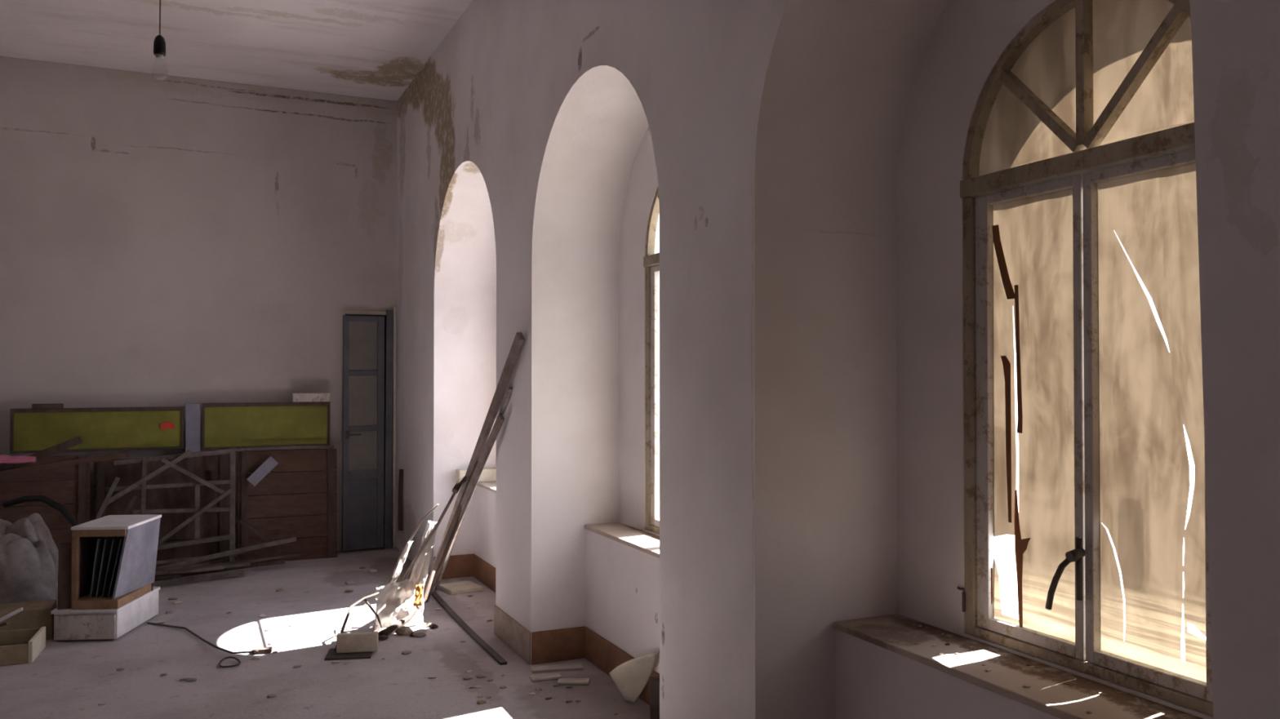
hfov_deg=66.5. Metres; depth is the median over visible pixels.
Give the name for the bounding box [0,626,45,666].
wooden tray
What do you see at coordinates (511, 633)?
baseboard
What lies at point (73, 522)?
hose
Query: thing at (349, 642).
block
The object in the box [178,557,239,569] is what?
stick
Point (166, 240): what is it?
wall
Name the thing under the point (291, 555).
stick
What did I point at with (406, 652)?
chip
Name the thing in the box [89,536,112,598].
sheet
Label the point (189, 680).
chip
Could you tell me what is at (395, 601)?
sheet
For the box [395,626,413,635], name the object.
rubble piece
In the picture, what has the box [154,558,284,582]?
plank
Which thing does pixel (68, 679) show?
floor
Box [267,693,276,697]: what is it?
chip
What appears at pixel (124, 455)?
plank
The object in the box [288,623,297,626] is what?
chip
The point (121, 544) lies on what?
sheet
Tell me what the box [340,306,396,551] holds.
door
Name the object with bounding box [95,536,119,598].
sheet
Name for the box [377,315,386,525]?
door frame
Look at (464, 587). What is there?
stone slab
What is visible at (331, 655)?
dark slate
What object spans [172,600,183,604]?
chip
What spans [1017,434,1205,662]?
ground
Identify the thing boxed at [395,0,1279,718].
wall
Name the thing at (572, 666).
fragment
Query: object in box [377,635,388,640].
rubble piece
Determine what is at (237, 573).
plank
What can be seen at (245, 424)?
board
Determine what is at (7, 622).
wood offcut
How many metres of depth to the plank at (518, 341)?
5.63 m
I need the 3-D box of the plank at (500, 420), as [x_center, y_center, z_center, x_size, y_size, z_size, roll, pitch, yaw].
[-1.117,0.974,6.068,0.023,1.322,1.295,0,-1,-32]
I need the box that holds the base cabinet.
[71,514,161,609]
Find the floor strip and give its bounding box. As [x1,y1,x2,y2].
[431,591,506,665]
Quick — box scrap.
[413,584,424,606]
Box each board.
[9,406,184,453]
[57,542,71,609]
[185,403,200,453]
[201,401,329,449]
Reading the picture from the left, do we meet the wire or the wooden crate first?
the wooden crate
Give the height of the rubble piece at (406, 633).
0.040 m
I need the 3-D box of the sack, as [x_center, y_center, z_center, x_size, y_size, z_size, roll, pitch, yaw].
[-4.478,1.325,6.169,1.760,0.610,1.312,0,-1,-25]
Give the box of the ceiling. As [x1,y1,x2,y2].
[0,0,472,101]
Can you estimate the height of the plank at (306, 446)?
0.037 m
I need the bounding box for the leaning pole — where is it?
[434,386,512,590]
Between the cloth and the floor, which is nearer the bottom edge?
the floor
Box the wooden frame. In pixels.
[101,448,235,562]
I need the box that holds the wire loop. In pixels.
[218,656,240,667]
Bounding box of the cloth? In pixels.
[0,454,36,463]
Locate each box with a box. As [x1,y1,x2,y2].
[51,586,159,640]
[292,392,330,402]
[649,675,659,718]
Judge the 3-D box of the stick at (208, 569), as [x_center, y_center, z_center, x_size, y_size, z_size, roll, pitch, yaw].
[-3.232,1.534,7.112,0.371,0.030,0.050,0,-1,-18]
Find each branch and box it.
[333,592,379,651]
[364,599,382,627]
[373,503,439,628]
[378,570,435,635]
[400,475,466,582]
[452,475,466,493]
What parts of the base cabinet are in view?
panel, rail, slipped panel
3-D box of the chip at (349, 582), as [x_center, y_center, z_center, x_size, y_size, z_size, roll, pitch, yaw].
[-2.128,1.632,7.166,0.064,0.024,0.054,0,-1,-25]
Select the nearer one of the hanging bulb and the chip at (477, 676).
the hanging bulb
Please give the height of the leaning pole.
1.466 m
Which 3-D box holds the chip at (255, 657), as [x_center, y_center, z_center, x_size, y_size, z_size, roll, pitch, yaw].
[-2.075,1.611,5.271,0.054,0.016,0.031,0,-1,-25]
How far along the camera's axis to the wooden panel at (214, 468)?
7.75 m
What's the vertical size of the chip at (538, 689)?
0.012 m
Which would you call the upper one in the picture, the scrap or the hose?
the hose
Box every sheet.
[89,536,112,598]
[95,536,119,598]
[102,536,124,597]
[107,537,124,597]
[374,575,424,630]
[390,541,413,582]
[408,520,438,591]
[608,652,657,703]
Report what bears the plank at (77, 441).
on the wooden panel at (63, 491)
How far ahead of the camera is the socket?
3.89 m
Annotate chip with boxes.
[168,597,177,599]
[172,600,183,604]
[186,678,196,682]
[250,656,261,660]
[251,647,272,654]
[264,628,275,631]
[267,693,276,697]
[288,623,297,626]
[293,665,302,668]
[344,589,353,592]
[345,580,354,584]
[367,568,377,572]
[401,650,411,654]
[463,676,472,679]
[475,675,486,678]
[476,700,486,704]
[533,687,542,691]
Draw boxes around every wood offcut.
[0,607,22,622]
[0,620,11,626]
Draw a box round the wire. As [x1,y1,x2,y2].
[146,622,258,654]
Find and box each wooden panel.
[0,454,90,550]
[93,454,230,568]
[237,448,337,561]
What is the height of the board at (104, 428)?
0.335 m
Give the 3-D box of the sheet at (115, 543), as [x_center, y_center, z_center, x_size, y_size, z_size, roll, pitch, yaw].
[-3.115,1.220,5.876,0.066,0.338,0.380,0,-1,-5]
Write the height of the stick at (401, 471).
0.521 m
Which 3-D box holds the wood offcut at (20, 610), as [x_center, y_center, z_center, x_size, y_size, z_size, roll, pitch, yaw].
[-3.537,1.443,5.369,0.246,0.126,0.050,0,-1,-29]
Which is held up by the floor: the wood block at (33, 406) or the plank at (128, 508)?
the plank at (128, 508)
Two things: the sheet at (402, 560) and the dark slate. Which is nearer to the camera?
the dark slate
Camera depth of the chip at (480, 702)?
4.57 m
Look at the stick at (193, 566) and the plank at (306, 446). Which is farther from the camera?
the plank at (306, 446)
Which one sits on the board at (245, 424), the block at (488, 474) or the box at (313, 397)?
the box at (313, 397)
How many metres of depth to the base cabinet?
5.76 m
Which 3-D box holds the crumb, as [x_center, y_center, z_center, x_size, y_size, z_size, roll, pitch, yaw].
[1.016,0.859,2.567,0.021,0.006,0.015,0,-1,10]
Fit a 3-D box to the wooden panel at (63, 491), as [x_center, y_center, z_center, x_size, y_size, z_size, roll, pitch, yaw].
[-4.742,1.184,7.218,1.180,0.921,0.102,0,-1,-25]
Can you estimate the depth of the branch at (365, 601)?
5.81 m
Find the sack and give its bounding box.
[0,512,58,608]
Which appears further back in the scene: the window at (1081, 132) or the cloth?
the cloth
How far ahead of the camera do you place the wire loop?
5.17 m
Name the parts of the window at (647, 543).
sill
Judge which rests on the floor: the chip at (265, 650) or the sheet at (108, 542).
the chip at (265, 650)
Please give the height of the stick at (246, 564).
0.030 m
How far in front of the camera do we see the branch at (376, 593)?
5.67 m
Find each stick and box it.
[154,573,180,580]
[155,552,244,564]
[155,562,209,571]
[155,562,250,574]
[168,565,223,573]
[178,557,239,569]
[204,552,300,567]
[398,469,403,530]
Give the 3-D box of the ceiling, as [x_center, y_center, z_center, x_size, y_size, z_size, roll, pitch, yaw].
[-1.614,-2.488,2.484,6.100,0.200,12.400,0,-1,-25]
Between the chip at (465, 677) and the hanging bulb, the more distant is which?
the chip at (465, 677)
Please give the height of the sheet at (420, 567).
0.521 m
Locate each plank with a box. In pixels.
[0,436,83,471]
[0,452,128,476]
[94,477,119,519]
[122,496,137,515]
[152,569,244,586]
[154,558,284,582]
[156,537,297,568]
[201,445,333,451]
[239,519,279,553]
[422,461,478,606]
[426,413,504,602]
[427,332,524,578]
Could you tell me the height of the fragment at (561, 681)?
0.015 m
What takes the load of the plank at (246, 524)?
on the floor
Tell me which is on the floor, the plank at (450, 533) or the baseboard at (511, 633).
the plank at (450, 533)
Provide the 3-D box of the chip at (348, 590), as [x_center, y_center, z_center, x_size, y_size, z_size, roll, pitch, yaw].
[-2.049,1.631,6.881,0.061,0.019,0.041,0,-1,-25]
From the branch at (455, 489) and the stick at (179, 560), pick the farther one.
the stick at (179, 560)
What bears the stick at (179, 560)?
on the floor
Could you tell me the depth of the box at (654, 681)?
4.32 m
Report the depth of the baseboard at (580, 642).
5.23 m
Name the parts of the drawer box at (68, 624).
panel, lid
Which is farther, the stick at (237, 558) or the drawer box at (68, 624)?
the stick at (237, 558)
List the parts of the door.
handle, panel, pane, pane, pane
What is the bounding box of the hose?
[2,495,79,527]
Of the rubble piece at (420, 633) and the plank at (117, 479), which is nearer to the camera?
the rubble piece at (420, 633)
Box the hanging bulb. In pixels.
[153,0,165,59]
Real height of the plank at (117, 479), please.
0.711 m
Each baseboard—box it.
[433,554,659,706]
[493,605,531,664]
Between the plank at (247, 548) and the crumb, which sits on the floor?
the plank at (247, 548)
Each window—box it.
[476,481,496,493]
[584,187,659,558]
[833,0,1213,718]
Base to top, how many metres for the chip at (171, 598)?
0.015 m
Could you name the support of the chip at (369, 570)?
on the floor
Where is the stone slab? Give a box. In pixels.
[438,581,483,595]
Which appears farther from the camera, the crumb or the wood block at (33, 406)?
the wood block at (33, 406)
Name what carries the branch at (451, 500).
on the floor
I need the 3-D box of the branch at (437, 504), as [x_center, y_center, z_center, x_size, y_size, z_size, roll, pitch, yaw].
[-1.477,1.266,6.067,0.424,0.722,0.153,1,-1,-37]
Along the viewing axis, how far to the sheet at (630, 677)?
4.54 m
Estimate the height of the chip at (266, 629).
0.015 m
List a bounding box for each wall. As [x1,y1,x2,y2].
[0,56,396,558]
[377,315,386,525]
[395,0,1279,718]
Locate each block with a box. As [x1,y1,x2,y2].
[31,404,63,408]
[336,631,378,653]
[456,467,496,482]
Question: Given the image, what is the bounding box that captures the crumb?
[1022,684,1030,688]
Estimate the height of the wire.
0.036 m
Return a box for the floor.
[0,525,649,718]
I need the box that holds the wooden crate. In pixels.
[0,600,57,639]
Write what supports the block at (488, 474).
on the window sill at (491, 486)
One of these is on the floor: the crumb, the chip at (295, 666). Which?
the chip at (295, 666)
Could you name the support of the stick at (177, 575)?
on the floor
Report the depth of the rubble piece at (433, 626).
5.90 m
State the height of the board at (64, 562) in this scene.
0.381 m
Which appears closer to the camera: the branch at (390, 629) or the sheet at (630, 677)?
the sheet at (630, 677)
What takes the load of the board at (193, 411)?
attached to the wooden panel at (214, 468)
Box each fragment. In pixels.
[529,672,561,682]
[530,663,583,672]
[557,678,590,684]
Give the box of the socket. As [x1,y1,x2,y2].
[153,34,165,56]
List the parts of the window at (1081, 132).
sill, latch rod, handle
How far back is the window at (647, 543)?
5.04 m
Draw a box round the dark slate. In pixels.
[324,648,373,661]
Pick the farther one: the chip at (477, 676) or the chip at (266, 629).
the chip at (266, 629)
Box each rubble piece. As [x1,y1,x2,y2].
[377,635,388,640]
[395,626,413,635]
[403,627,411,635]
[413,629,426,637]
[428,623,438,629]
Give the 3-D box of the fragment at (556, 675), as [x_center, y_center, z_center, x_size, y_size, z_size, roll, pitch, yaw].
[-0.478,1.606,4.939,0.152,0.015,0.070,0,-1,-17]

